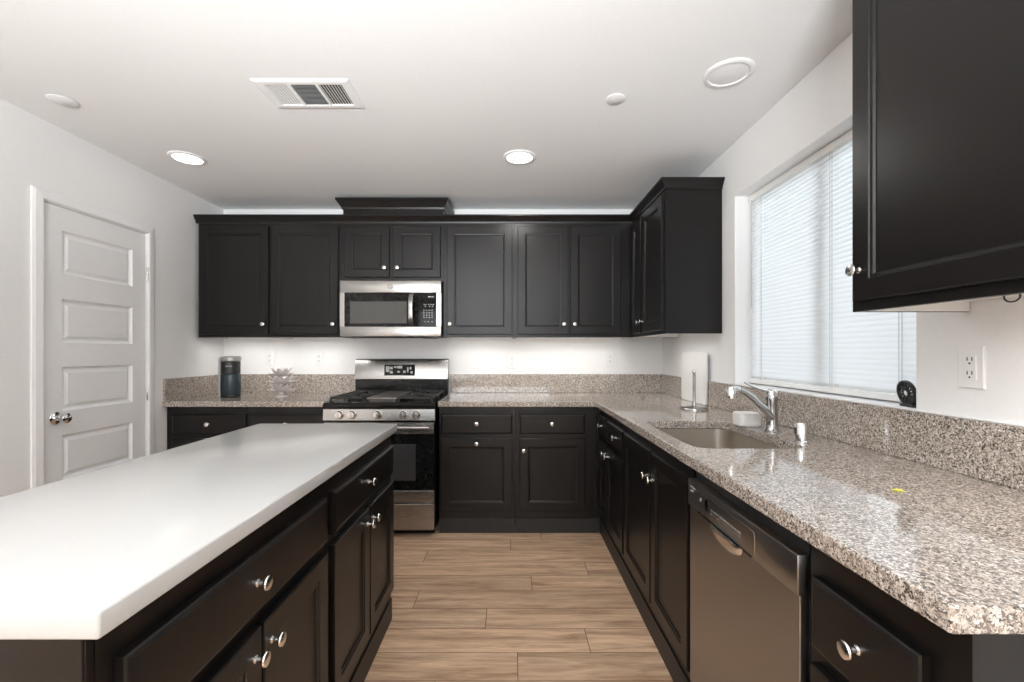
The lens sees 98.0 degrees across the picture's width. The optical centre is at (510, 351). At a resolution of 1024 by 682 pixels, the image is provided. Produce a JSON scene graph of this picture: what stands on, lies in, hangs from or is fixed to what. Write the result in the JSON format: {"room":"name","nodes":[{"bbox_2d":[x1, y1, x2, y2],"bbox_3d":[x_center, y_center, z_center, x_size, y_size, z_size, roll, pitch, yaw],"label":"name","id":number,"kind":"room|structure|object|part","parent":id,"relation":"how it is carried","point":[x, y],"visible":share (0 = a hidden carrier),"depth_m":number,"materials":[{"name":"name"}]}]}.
{"room":"kitchen","nodes":[
{"label":"kitchen","id":0,"kind":"room"},
{"bbox_2d":[0,98,223,496],"bbox_3d":[-2.435,0.033,0.050,0.100,2.438,7.300,0,0,0],"label":"wall","id":1,"kind":"structure","parent":0,"point":[34,151],"depth_m":2.41,"materials":[{"name":"paint"}]},
{"bbox_2d":[31,185,153,488],"bbox_3d":[-2.397,0.211,2.591,0.171,2.081,0.759,0,0,0],"label":"door","id":2,"kind":"structure","parent":1,"relation":"in","point":[88,273],"depth_m":2.51,"materials":[{"name":"white wood"}]},
{"bbox_3d":[-2.350,0.347,2.334,0.077,0.066,0.066,0,0,0],"label":"knob","id":3,"kind":"part","parent":2,"relation":"part of","materials":[{"name":"silver metal"}]},
{"bbox_2d":[163,375,217,400],"bbox_3d":[-2.374,0.261,3.374,0.020,0.154,0.649,0,0,0],"label":"backsplash","id":4,"kind":"structure","parent":1,"relation":"attached to","point":[195,386],"depth_m":3.28,"materials":[{"name":"stone"}]},
{"bbox_2d":[0,0,851,208],"bbox_3d":[-0.529,-1.236,0.050,3.911,0.100,7.500,0,0,0],"label":"ceiling","id":5,"kind":"structure","parent":0,"point":[446,89],"depth_m":1.97,"materials":[{"name":"paint"}]},
{"bbox_2d":[45,94,78,107],"bbox_3d":[-2.108,-1.182,2.094,0.112,0.008,0.112,0,0,0],"label":"cap","id":6,"kind":"object","parent":5,"relation":"attached to","point":[57,99],"visible":1,"depth_m":2.08,"materials":[{"name":"white plastic"}]},
{"bbox_2d":[167,151,206,165],"bbox_3d":[-1.974,-1.181,2.720,0.200,0.009,0.200,0,0,0],"label":"recessed light","id":7,"kind":"object","parent":5,"relation":"in","point":[183,157],"visible":1,"depth_m":2.71,"materials":[{"name":"white plastic"}]},
{"bbox_2d":[250,79,364,107],"bbox_3d":[-0.918,-1.182,2.044,0.425,0.008,0.228,0,0,0],"label":"ceiling vent","id":8,"kind":"object","parent":5,"relation":"in","point":[283,93],"visible":1,"depth_m":2.03,"materials":[{"name":"white metal"}]},
{"bbox_2d":[503,150,535,164],"bbox_3d":[0.055,-1.181,2.706,0.200,0.009,0.200,0,0,0],"label":"recessed light","id":9,"kind":"object","parent":5,"relation":"in","point":[518,157],"visible":1,"depth_m":2.69,"materials":[{"name":"white plastic"}]},
{"bbox_2d":[606,93,624,104],"bbox_3d":[0.490,-1.182,2.078,0.088,0.008,0.088,0,0,0],"label":"cap","id":10,"kind":"object","parent":5,"relation":"attached to","point":[617,98],"visible":1,"depth_m":2.07,"materials":[{"name":"white plastic"}]},
{"bbox_2d":[703,58,754,87],"bbox_3d":[0.927,-1.181,1.892,0.200,0.009,0.200,0,0,0],"label":"recessed light","id":11,"kind":"object","parent":5,"relation":"in","point":[726,73],"visible":1,"depth_m":1.88,"materials":[{"name":"white plastic"}]},
{"bbox_2d":[224,209,662,438],"bbox_3d":[-0.529,0.033,3.750,3.911,2.438,0.100,0,0,0],"label":"wall","id":12,"kind":"structure","parent":0,"point":[466,355],"depth_m":3.70,"materials":[{"name":"paint"}]},
{"bbox_2d":[199,223,288,338],"bbox_3d":[-2.091,-0.547,3.509,0.542,0.872,0.376,0,0,0],"label":"upper cabinet","id":13,"kind":"object","parent":12,"relation":"attached to","point":[234,258],"visible":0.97,"depth_m":3.36,"materials":[{"name":"black wood"}]},
{"bbox_2d":[265,351,273,364],"bbox_3d":[-2.000,0.052,3.695,0.070,0.116,0.009,0,0,0],"label":"wall outlet","id":14,"kind":"object","parent":12,"relation":"attached to","point":[269,355],"visible":1,"depth_m":3.69,"materials":[{"name":"white plastic"}]},
{"bbox_2d":[267,354,271,361],"bbox_3d":[-2.000,0.052,3.693,0.033,0.067,0.002,0,0,0],"label":"socket","id":15,"kind":"object","parent":14,"relation":"attached to","point":[269,356],"depth_m":3.69,"materials":[{"name":"white plastic"}]},
{"bbox_2d":[241,374,354,392],"bbox_3d":[-1.813,0.261,3.689,1.101,0.154,0.020,0,0,0],"label":"backsplash","id":16,"kind":"structure","parent":12,"relation":"attached to","point":[250,383],"depth_m":3.68,"materials":[{"name":"stone"}]},
{"bbox_2d":[270,223,355,338],"bbox_3d":[-1.550,-0.547,3.509,0.538,0.872,0.376,0,0,0],"label":"upper cabinet","id":17,"kind":"object","parent":12,"relation":"attached to","point":[305,258],"visible":0.95,"depth_m":3.36,"materials":[{"name":"black wood"}]},
{"bbox_2d":[315,352,322,365],"bbox_3d":[-1.590,0.057,3.695,0.070,0.116,0.009,0,0,0],"label":"wall outlet","id":18,"kind":"object","parent":12,"relation":"attached to","point":[318,355],"visible":1,"depth_m":3.69,"materials":[{"name":"white plastic"}]},
{"bbox_2d":[341,223,443,282],"bbox_3d":[-0.894,-0.758,3.509,0.772,0.450,0.376,0,0,0],"label":"upper cabinet","id":19,"kind":"object","parent":12,"relation":"attached to","point":[369,251],"visible":0.93,"depth_m":3.36,"materials":[{"name":"black wood"}]},
{"bbox_3d":[-1.083,-0.755,3.360,0.338,0.385,0.020,0,0,0],"label":"door","id":20,"kind":"part","parent":19,"relation":"part of","materials":[{"name":"black wood"}]},
{"bbox_2d":[340,281,443,338],"bbox_3d":[-0.890,-0.314,3.475,0.752,0.432,0.442,0,0,0],"label":"microwave","id":21,"kind":"object","parent":19,"relation":"attached to","point":[368,309],"visible":0.99,"depth_m":3.30,"materials":[{"name":"silver metal"}]},
{"bbox_3d":[-0.963,-0.315,3.317,0.538,0.251,0.027,0,0,0],"label":"door","id":22,"kind":"part","parent":21,"relation":"part of","materials":[{"name":"black glass"}]},
{"bbox_3d":[-0.734,-0.315,3.281,0.034,0.238,0.055,0,0,0],"label":"handle","id":23,"kind":"part","parent":21,"relation":"part of","materials":[{"name":"silver metal"}]},
{"bbox_3d":[-0.621,-0.315,3.317,0.142,0.251,0.028,0,0,0],"label":"control panel","id":24,"kind":"part","parent":21,"relation":"part of","materials":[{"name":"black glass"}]},
{"bbox_3d":[-0.705,-0.755,3.360,0.354,0.385,0.020,0,0,0],"label":"door","id":25,"kind":"part","parent":19,"relation":"part of","materials":[{"name":"black wood"}]},
{"bbox_2d":[335,197,453,213],"bbox_3d":[-0.892,-1.072,3.518,0.850,0.176,0.361,0,0,0],"label":"cover","id":26,"kind":"object","parent":12,"relation":"attached to","point":[349,205],"visible":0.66,"depth_m":3.36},
{"bbox_2d":[444,223,514,338],"bbox_3d":[-0.238,-0.547,3.509,0.538,0.872,0.376,0,0,0],"label":"upper cabinet","id":27,"kind":"object","parent":12,"relation":"attached to","point":[479,258],"visible":1,"depth_m":3.36,"materials":[{"name":"black wood"}]},
{"bbox_2d":[508,354,515,367],"bbox_3d":[0.012,0.077,3.695,0.070,0.116,0.009,0,0,0],"label":"wall outlet","id":28,"kind":"object","parent":12,"relation":"attached to","point":[511,357],"visible":1,"depth_m":3.69,"materials":[{"name":"white plastic"}]},
{"bbox_2d":[510,357,513,364],"bbox_3d":[0.012,0.077,3.693,0.033,0.067,0.002,0,0,0],"label":"socket","id":29,"kind":"object","parent":28,"relation":"attached to","point":[511,358],"depth_m":3.69,"materials":[{"name":"white plastic"}]},
{"bbox_2d":[450,374,660,392],"bbox_3d":[0.373,0.261,3.689,1.743,0.154,0.020,0,0,0],"label":"backsplash","id":30,"kind":"structure","parent":12,"relation":"attached to","point":[459,383],"depth_m":3.68,"materials":[{"name":"stone"}]},
{"bbox_2d":[514,223,632,338],"bbox_3d":[0.484,-0.547,3.509,0.906,0.872,0.376,0,0,0],"label":"upper cabinet","id":31,"kind":"object","parent":12,"relation":"attached to","point":[572,279],"visible":1,"depth_m":3.36,"materials":[{"name":"black wood"}]},
{"bbox_3d":[0.245,-0.540,3.360,0.380,0.815,0.020,0,0,0],"label":"door","id":32,"kind":"part","parent":31,"relation":"part of","materials":[{"name":"black wood"}]},
{"bbox_3d":[0.641,-0.540,3.360,0.380,0.815,0.020,0,0,0],"label":"door","id":33,"kind":"part","parent":31,"relation":"part of","materials":[{"name":"black wood"}]},
{"bbox_2d":[606,352,613,365],"bbox_3d":[0.828,0.060,3.695,0.070,0.116,0.009,0,0,0],"label":"wall outlet","id":34,"kind":"object","parent":12,"relation":"attached to","point":[609,355],"visible":1,"depth_m":3.69,"materials":[{"name":"white plastic"}]},
{"bbox_2d":[364,513,672,681],"bbox_3d":[-0.559,1.302,0.050,3.851,0.100,7.500,0,0,0],"label":"floor","id":35,"kind":"structure","parent":0,"point":[467,607],"depth_m":2.13,"materials":[{"name":"brown wood"}]},
{"bbox_2d":[0,640,93,681],"bbox_3d":[-0.863,0.814,0.592,0.602,0.876,0.018,0,0,0],"label":"island end panel","id":36,"kind":"object","parent":35,"relation":"on","point":[20,660],"visible":0.87,"depth_m":0.59,"materials":[{"name":"black wood"}]},
{"bbox_2d":[167,407,248,449],"bbox_3d":[-2.099,0.814,3.366,0.568,0.876,0.661,0,0,0],"label":"base cabinet","id":37,"kind":"object","parent":35,"relation":"on","point":[185,425],"visible":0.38,"depth_m":3.06,"materials":[{"name":"black wood"}]},
{"bbox_3d":[-2.080,0.847,3.075,0.506,0.500,0.020,0,0,0],"label":"door","id":38,"kind":"part","parent":37,"relation":"part of","materials":[{"name":"black wood"}]},
{"bbox_3d":[-2.080,0.497,3.075,0.506,0.134,0.020,0,0,0],"label":"drawer","id":39,"kind":"part","parent":37,"relation":"part of","materials":[{"name":"black wood"}]},
{"bbox_2d":[162,374,354,406],"bbox_3d":[-1.823,0.278,3.372,1.121,0.197,0.655,0,0,0],"label":"countertop","id":40,"kind":"structure","parent":37,"relation":"on","point":[312,390],"depth_m":3.38,"materials":[{"name":"beige stone"}]},
{"bbox_2d":[218,356,241,396],"bbox_3d":[-2.181,0.184,3.457,0.149,0.306,0.394,0,0,-33],"label":"canister","id":41,"kind":"object","parent":40,"relation":"on","point":[229,367],"visible":1,"depth_m":3.31,"materials":[{"name":"black plastic"}]},
{"bbox_3d":[-2.112,0.240,3.360,0.130,0.150,0.130,0,0,0],"label":"water tank","id":42,"kind":"part","parent":41,"relation":"part of","materials":[{"name":"teal plastic"}]},
{"bbox_3d":[-2.112,0.051,3.360,0.132,0.040,0.132,0,0,0],"label":"lid","id":43,"kind":"part","parent":41,"relation":"part of","materials":[{"name":"silver metal"}]},
{"bbox_2d":[266,367,296,396],"bbox_3d":[-1.742,0.225,3.385,0.195,0.225,0.195,0,0,34],"label":"candle holder","id":44,"kind":"object","parent":40,"relation":"on","point":[283,379],"visible":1,"depth_m":3.35,"materials":[{"name":"clear glass"}]},
{"bbox_3d":[-1.742,0.225,3.385,0.100,0.225,0.100,0,0,0],"label":"stem","id":45,"kind":"part","parent":44,"relation":"part of","materials":[{"name":"clear glass"}]},
{"bbox_2d":[94,483,327,681],"bbox_3d":[-0.838,0.814,0.973,0.649,0.876,0.742,0,0,0],"label":"base cabinet","id":46,"kind":"object","parent":35,"relation":"on","point":[257,611],"visible":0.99,"depth_m":0.92,"materials":[{"name":"black wood"}]},
{"bbox_2d":[0,424,396,639],"bbox_3d":[-0.863,0.357,1.343,0.655,0.038,1.529,0,0,0],"label":"countertop","id":47,"kind":"structure","parent":46,"relation":"on","point":[81,555],"depth_m":0.91,"materials":[{"name":"white stone"}]},
{"bbox_3d":[-0.552,0.847,0.801,0.020,0.500,0.342,0,0,0],"label":"door","id":48,"kind":"part","parent":46,"relation":"part of","materials":[{"name":"black wood"}]},
{"bbox_3d":[-0.527,0.652,0.944,0.029,0.032,0.032,0,0,0],"label":"knob","id":49,"kind":"part","parent":46,"relation":"part of","materials":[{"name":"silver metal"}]},
{"bbox_3d":[-0.527,0.494,0.952,0.029,0.032,0.032,0,0,0],"label":"knob","id":50,"kind":"part","parent":46,"relation":"part of","materials":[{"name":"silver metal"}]},
{"bbox_3d":[-0.527,0.652,1.010,0.029,0.032,0.032,0,0,0],"label":"knob","id":51,"kind":"part","parent":46,"relation":"part of","materials":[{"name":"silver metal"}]},
{"bbox_3d":[-0.552,0.847,1.153,0.020,0.500,0.342,0,0,0],"label":"door","id":52,"kind":"part","parent":46,"relation":"part of","materials":[{"name":"black wood"}]},
{"bbox_2d":[249,407,325,425],"bbox_3d":[-1.539,0.814,3.366,0.548,0.876,0.661,0,0,0],"label":"base cabinet","id":53,"kind":"object","parent":35,"relation":"on","point":[257,415],"visible":0.12,"depth_m":3.07,"materials":[{"name":"black wood"}]},
{"bbox_3d":[-1.539,0.497,3.075,0.524,0.134,0.020,0,0,0],"label":"drawer","id":54,"kind":"part","parent":53,"relation":"part of","materials":[{"name":"black wood"}]},
{"bbox_2d":[324,436,393,681],"bbox_3d":[-0.838,0.814,1.716,0.649,0.876,0.742,0,0,0],"label":"base cabinet","id":55,"kind":"object","parent":35,"relation":"on","point":[359,545],"visible":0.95,"depth_m":1.62,"materials":[{"name":"black wood"}]},
{"bbox_3d":[-0.552,0.847,1.544,0.020,0.500,0.342,0,0,0],"label":"door","id":56,"kind":"part","parent":55,"relation":"part of","materials":[{"name":"black wood"}]},
{"bbox_3d":[-0.552,0.498,1.720,0.020,0.132,0.694,0,0,0],"label":"drawer","id":57,"kind":"part","parent":55,"relation":"part of","materials":[{"name":"black wood"}]},
{"bbox_3d":[-0.527,0.652,1.688,0.029,0.032,0.032,0,0,0],"label":"knob","id":58,"kind":"part","parent":55,"relation":"part of","materials":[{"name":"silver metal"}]},
{"bbox_3d":[-0.527,0.494,1.696,0.029,0.032,0.032,0,0,0],"label":"knob","id":59,"kind":"part","parent":55,"relation":"part of","materials":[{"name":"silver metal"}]},
{"bbox_3d":[-0.527,0.652,1.754,0.029,0.032,0.032,0,0,0],"label":"knob","id":60,"kind":"part","parent":55,"relation":"part of","materials":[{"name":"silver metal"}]},
{"bbox_3d":[-0.552,0.847,1.897,0.020,0.500,0.342,0,0,0],"label":"door","id":61,"kind":"part","parent":55,"relation":"part of","materials":[{"name":"black wood"}]},
{"bbox_2d":[323,359,448,533],"bbox_3d":[-0.886,0.653,3.317,0.752,1.197,0.758,0,0,0],"label":"gas range","id":62,"kind":"object","parent":35,"relation":"on","point":[406,393],"visible":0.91,"depth_m":3.00,"materials":[{"name":"silver metal"}]},
{"bbox_3d":[-1.152,0.422,2.978,0.060,0.060,0.036,0,0,0],"label":"burner knob","id":63,"kind":"part","parent":62,"relation":"part of","materials":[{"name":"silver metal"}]},
{"bbox_3d":[-1.066,0.422,2.978,0.060,0.060,0.036,0,0,0],"label":"burner knob","id":64,"kind":"part","parent":62,"relation":"part of","materials":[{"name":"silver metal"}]},
{"bbox_3d":[-0.894,0.422,2.978,0.060,0.060,0.036,0,0,0],"label":"burner knob","id":65,"kind":"part","parent":62,"relation":"part of","materials":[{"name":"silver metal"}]},
{"bbox_3d":[-0.886,0.514,2.998,0.744,0.076,0.007,0,0,0],"label":"trim","id":66,"kind":"part","parent":62,"relation":"part of","materials":[{"name":"silver metal"}]},
{"bbox_3d":[-0.886,0.424,3.015,0.752,0.085,0.044,0,0,0],"label":"control panel","id":67,"kind":"part","parent":62,"relation":"part of","materials":[{"name":"silver metal"}]},
{"bbox_3d":[-0.886,0.747,3.017,0.744,0.539,0.036,0,0,0],"label":"oven door","id":68,"kind":"part","parent":62,"relation":"part of","materials":[{"name":"black glass"}]},
{"bbox_2d":[323,394,447,407],"bbox_3d":[-0.886,0.360,3.313,0.752,0.044,0.646,0,0,0],"label":"cooktop","id":69,"kind":"object","parent":62,"relation":"in","point":[366,402],"depth_m":3.01,"materials":[{"name":"black metal"}]},
{"bbox_3d":[-0.898,0.146,3.607,0.248,0.088,0.013,0,0,0],"label":"display panel","id":70,"kind":"part","parent":62,"relation":"part of","materials":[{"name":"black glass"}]},
{"bbox_3d":[-0.722,0.422,2.978,0.060,0.060,0.036,0,0,0],"label":"burner knob","id":71,"kind":"part","parent":62,"relation":"part of","materials":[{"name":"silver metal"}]},
{"bbox_3d":[-0.886,0.504,2.967,0.692,0.023,0.058,0,0,0],"label":"handle","id":72,"kind":"part","parent":62,"relation":"part of","materials":[{"name":"silver metal"}]},
{"bbox_3d":[-0.886,0.975,2.998,0.744,0.082,0.007,0,0,0],"label":"trim","id":73,"kind":"part","parent":62,"relation":"part of","materials":[{"name":"silver metal"}]},
{"bbox_3d":[-0.886,1.111,3.015,0.744,0.177,0.040,0,0,0],"label":"storage drawer","id":74,"kind":"part","parent":62,"relation":"part of","materials":[{"name":"silver metal"}]},
{"bbox_3d":[-0.886,1.225,3.078,0.728,0.046,0.015,0,0,0],"label":"kick plate","id":75,"kind":"part","parent":62,"relation":"part of","materials":[{"name":"metal"}]},
{"bbox_3d":[-0.634,0.422,2.978,0.060,0.060,0.036,0,0,0],"label":"burner knob","id":76,"kind":"part","parent":62,"relation":"part of","materials":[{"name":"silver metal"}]},
{"bbox_2d":[439,407,514,532],"bbox_3d":[-0.230,0.814,3.366,0.527,0.876,0.661,0,0,0],"label":"base cabinet","id":77,"kind":"object","parent":35,"relation":"on","point":[477,444],"visible":0.98,"depth_m":3.08,"materials":[{"name":"black wood"}]},
{"bbox_3d":[-0.234,0.497,3.075,0.491,0.134,0.020,0,0,0],"label":"drawer","id":78,"kind":"part","parent":77,"relation":"part of","materials":[{"name":"black wood"}]},
{"bbox_3d":[-0.234,0.847,3.075,0.491,0.500,0.020,0,0,0],"label":"door","id":79,"kind":"part","parent":77,"relation":"part of","materials":[{"name":"black wood"}]},
{"bbox_2d":[515,407,599,532],"bbox_3d":[0.327,0.814,3.366,0.581,0.876,0.661,0,0,0],"label":"base cabinet","id":80,"kind":"object","parent":35,"relation":"on","point":[557,448],"visible":0.98,"depth_m":3.08,"materials":[{"name":"black wood"}]},
{"bbox_3d":[0.289,0.497,3.075,0.450,0.134,0.020,0,0,0],"label":"drawer","id":81,"kind":"part","parent":80,"relation":"part of","materials":[{"name":"black wood"}]},
{"bbox_3d":[0.289,0.847,3.075,0.450,0.500,0.020,0,0,0],"label":"door","id":82,"kind":"part","parent":80,"relation":"part of","materials":[{"name":"black wood"}]},
{"bbox_2d":[597,410,626,582],"bbox_3d":[0.919,0.814,2.739,0.687,0.876,0.682,0,0,0],"label":"base cabinet","id":83,"kind":"object","parent":35,"relation":"on","point":[611,443],"visible":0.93,"depth_m":2.67,"materials":[{"name":"black wood"}]},
{"bbox_3d":[0.615,0.497,2.944,0.020,0.134,0.228,0,0,0],"label":"drawer","id":84,"kind":"part","parent":83,"relation":"part of","materials":[{"name":"black wood"}]},
{"bbox_3d":[0.615,0.847,2.941,0.020,0.500,0.234,0,0,0],"label":"door","id":85,"kind":"part","parent":83,"relation":"part of","materials":[{"name":"black wood"}]},
{"bbox_3d":[0.615,0.847,2.609,0.020,0.500,0.398,0,0,0],"label":"door","id":86,"kind":"part","parent":83,"relation":"part of","materials":[{"name":"black wood"}]},
{"bbox_3d":[0.615,0.497,2.605,0.020,0.134,0.390,0,0,0],"label":"drawer","id":87,"kind":"part","parent":83,"relation":"part of","materials":[{"name":"black wood"}]},
{"bbox_2d":[624,427,725,681],"bbox_3d":[0.919,0.814,1.958,0.687,0.876,0.877,0,0,0],"label":"base cabinet","id":88,"kind":"object","parent":35,"relation":"on","point":[656,505],"visible":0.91,"depth_m":1.82,"materials":[{"name":"black wood"}]},
{"bbox_3d":[0.615,0.763,2.159,0.020,0.667,0.445,0,0,0],"label":"door","id":89,"kind":"part","parent":88,"relation":"part of","materials":[{"name":"black wood"}]},
{"bbox_3d":[0.591,0.546,1.967,0.029,0.032,0.032,0,0,0],"label":"knob","id":90,"kind":"part","parent":88,"relation":"part of","materials":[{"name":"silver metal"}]},
{"bbox_3d":[0.591,0.546,1.893,0.029,0.032,0.032,0,0,0],"label":"knob","id":91,"kind":"part","parent":88,"relation":"part of","materials":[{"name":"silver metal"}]},
{"bbox_3d":[0.615,0.763,1.725,0.020,0.667,0.396,0,0,0],"label":"door","id":92,"kind":"part","parent":88,"relation":"part of","materials":[{"name":"black wood"}]},
{"bbox_2d":[438,374,1023,633],"bbox_3d":[0.384,0.278,2.144,1.763,0.197,3.109,0,0,0],"label":"countertop","id":93,"kind":"structure","parent":88,"relation":"on","point":[948,547],"depth_m":1.16,"materials":[{"name":"beige stone"}]},
{"bbox_2d":[681,352,707,404],"bbox_3d":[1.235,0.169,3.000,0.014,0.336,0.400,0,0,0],"label":"paper towel roll","id":94,"kind":"object","parent":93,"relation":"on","point":[690,361],"visible":0.98,"depth_m":2.95,"materials":[{"name":"white paper"}]},
{"bbox_2d":[680,370,708,410],"bbox_3d":[1.080,0.222,2.616,0.158,0.230,0.158,0,0,0],"label":"paper towel holder","id":95,"kind":"object","parent":93,"relation":"on","point":[693,407],"visible":1,"depth_m":2.61,"materials":[{"name":"silver metal"}]},
{"bbox_3d":[1.080,0.212,2.616,0.024,0.210,0.024,0,0,0],"label":"rod","id":96,"kind":"part","parent":95,"relation":"part of","materials":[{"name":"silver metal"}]},
{"bbox_2d":[659,429,780,448],"bbox_3d":[0.852,0.483,1.872,0.412,0.213,0.632,0,0,0],"label":"sink","id":97,"kind":"object","parent":93,"relation":"in","point":[701,438],"visible":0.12,"depth_m":2.18,"materials":[{"name":"silver metal"}]},
{"bbox_2d":[732,411,761,426],"bbox_3d":[1.082,0.306,2.035,0.109,0.062,0.082,0,0,-4],"label":"soap dish","id":98,"kind":"object","parent":93,"relation":"on","point":[740,418],"visible":0.9,"depth_m":2.00,"materials":[{"name":"white ceramic"}]},
{"bbox_2d":[725,382,779,431],"bbox_3d":[1.030,0.233,1.895,0.224,0.210,0.060,0,0,0],"label":"kitchen faucet","id":99,"kind":"object","parent":93,"relation":"on","point":[768,411],"visible":1,"depth_m":1.88,"materials":[{"name":"silver metal"}]},
{"bbox_3d":[1.048,0.223,1.895,0.164,0.151,0.048,0,0,0],"label":"spout","id":100,"kind":"part","parent":99,"relation":"part of","materials":[{"name":"silver metal"}]},
{"bbox_3d":[1.066,0.153,1.895,0.138,0.052,0.045,0,0,0],"label":"lever","id":101,"kind":"part","parent":99,"relation":"part of","materials":[{"name":"silver metal"}]},
{"bbox_2d":[793,422,808,442],"bbox_3d":[1.092,0.301,1.672,0.052,0.072,0.052,0,0,0],"label":"air gap","id":102,"kind":"object","parent":93,"relation":"on","point":[800,429],"visible":1,"depth_m":1.65,"materials":[{"name":"silver metal"}]},
{"bbox_2d":[688,471,810,681],"bbox_3d":[0.896,0.825,1.222,0.619,0.855,0.577,0,0,0],"label":"dishwasher","id":103,"kind":"object","parent":35,"relation":"on","point":[750,575],"visible":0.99,"depth_m":1.17,"materials":[{"name":"silver metal"}]},
{"bbox_3d":[0.598,0.535,1.250,0.021,0.045,0.176,0,0,0],"label":"handle","id":104,"kind":"part","parent":103,"relation":"part of","materials":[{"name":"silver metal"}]},
{"bbox_2d":[810,545,1023,681],"bbox_3d":[0.919,0.814,0.763,0.687,0.876,0.323,0,0,0],"label":"base cabinet","id":105,"kind":"object","parent":35,"relation":"on","point":[860,632],"visible":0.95,"depth_m":0.73,"materials":[{"name":"black wood"}]},
{"bbox_3d":[0.615,0.862,0.781,0.020,0.470,0.240,0,0,0],"label":"door","id":106,"kind":"part","parent":105,"relation":"part of","materials":[{"name":"black wood"}]},
{"bbox_3d":[0.591,0.519,0.775,0.029,0.032,0.032,0,0,0],"label":"knob","id":107,"kind":"part","parent":105,"relation":"part of","materials":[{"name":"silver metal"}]},
{"bbox_3d":[0.615,0.523,0.781,0.020,0.142,0.240,0,0,0],"label":"drawer","id":108,"kind":"part","parent":105,"relation":"part of","materials":[{"name":"black wood"}]},
{"bbox_2d":[663,33,1023,424],"bbox_3d":[1.341,0.033,0.050,0.150,2.438,7.300,0,0,0],"label":"wall","id":109,"kind":"structure","parent":0,"point":[816,111],"depth_m":1.86,"materials":[{"name":"paint"}]},
{"bbox_2d":[193,177,724,222],"bbox_3d":[-0.557,-1.002,2.997,3.643,0.059,0.746,0,0,0],"label":"crown molding","id":110,"kind":"structure","parent":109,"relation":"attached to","point":[664,183],"depth_m":3.34,"materials":[{"name":"wood"}]},
{"bbox_2d":[631,189,721,336],"bbox_3d":[1.070,-0.547,3.012,0.388,0.872,0.706,0,0,0],"label":"upper cabinet","id":111,"kind":"object","parent":109,"relation":"attached to","point":[676,242],"visible":1,"depth_m":2.66,"materials":[{"name":"black wood"}]},
{"bbox_3d":[0.915,-0.540,3.219,0.020,0.815,0.232,0,0,0],"label":"door","id":112,"kind":"part","parent":111,"relation":"part of","materials":[{"name":"black wood"}]},
{"bbox_3d":[0.915,-0.540,2.874,0.020,0.815,0.402,0,0,0],"label":"door","id":113,"kind":"part","parent":111,"relation":"part of","materials":[{"name":"black wood"}]},
{"bbox_3d":[1.103,-0.133,3.012,0.318,0.042,0.673,0,0,0],"label":"underside panel","id":114,"kind":"part","parent":111,"relation":"part of","materials":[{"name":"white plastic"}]},
{"bbox_2d":[740,145,915,408],"bbox_3d":[1.341,-0.348,1.950,0.146,1.060,1.119,0,0,0],"label":"window","id":115,"kind":"structure","parent":109,"relation":"in","point":[825,394],"depth_m":1.93,"materials":[{"name":"white plastic"}]},
{"bbox_3d":[1.321,0.180,1.950,0.105,0.004,1.117,0,0,0],"label":"sill","id":116,"kind":"part","parent":115,"relation":"part of","materials":[{"name":"white paint"}]},
{"bbox_2d":[749,129,915,401],"bbox_3d":[1.349,-0.352,1.950,0.040,1.048,1.107,0,0,0],"label":"window blind","id":117,"kind":"object","parent":115,"relation":"attached to","point":[841,345],"visible":0.66,"depth_m":1.95,"materials":[{"name":"white plastic"}]},
{"bbox_3d":[1.354,-0.348,2.385,0.027,1.000,0.014,0,0,0],"label":"ladder cord","id":118,"kind":"part","parent":117,"relation":"part of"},
{"bbox_3d":[1.354,-0.859,1.950,0.030,0.034,1.107,0,0,0],"label":"head rail","id":119,"kind":"part","parent":117,"relation":"part of","materials":[{"name":"white plastic"}]},
{"bbox_3d":[1.354,0.160,1.950,0.028,0.024,1.099,0,0,0],"label":"rail","id":120,"kind":"part","parent":117,"relation":"part of","materials":[{"name":"white plastic"}]},
{"bbox_3d":[1.354,-0.348,1.531,0.027,1.000,0.014,0,0,0],"label":"ladder cord","id":121,"kind":"part","parent":117,"relation":"part of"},
{"bbox_2d":[896,380,915,407],"bbox_3d":[1.295,0.135,1.447,0.034,0.086,0.084,0,0,11],"label":"disc","id":122,"kind":"object","parent":115,"relation":"on","point":[906,397],"visible":0.92,"depth_m":1.44,"materials":[{"name":"black plastic"}]},
{"bbox_2d":[661,374,1023,490],"bbox_3d":[1.255,0.261,2.144,0.020,0.154,3.109,0,0,0],"label":"backsplash","id":123,"kind":"structure","parent":109,"relation":"attached to","point":[987,451],"depth_m":1.40,"materials":[{"name":"stone"}]},
{"bbox_2d":[845,0,1023,311],"bbox_3d":[1.085,-0.593,0.932,0.357,0.992,0.621,0,0,0],"label":"upper cabinet","id":124,"kind":"object","parent":109,"relation":"attached to","point":[938,85],"visible":1,"depth_m":0.99,"materials":[{"name":"black wood"}]},
{"bbox_3d":[0.921,-0.219,1.195,0.029,0.032,0.032,0,0,0],"label":"knob","id":125,"kind":"part","parent":124,"relation":"part of","materials":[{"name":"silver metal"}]},
{"bbox_3d":[1.119,-0.133,0.932,0.286,0.042,0.588,0,0,0],"label":"underside panel","id":126,"kind":"part","parent":124,"relation":"part of","materials":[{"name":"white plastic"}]},
{"bbox_2d":[1003,294,1020,301],"bbox_3d":[0.997,-0.118,0.863,0.029,0.041,0.360,0,0,0],"label":"hook","id":127,"kind":"object","parent":124,"relation":"attached to","point":[1019,297],"depth_m":0.87,"materials":[{"name":"black metal"}]},
{"bbox_2d":[958,346,985,389],"bbox_3d":[1.261,0.042,1.219,0.009,0.116,0.070,0,0,0],"label":"wall outlet","id":128,"kind":"object","parent":109,"relation":"attached to","point":[971,359],"visible":1,"depth_m":1.21,"materials":[{"name":"white plastic"}]},
{"bbox_2d":[964,355,976,379],"bbox_3d":[1.259,0.042,1.219,0.002,0.067,0.033,0,0,0],"label":"socket","id":129,"kind":"object","parent":128,"relation":"attached to","point":[970,361],"depth_m":1.22,"materials":[{"name":"white plastic"}]}
]}

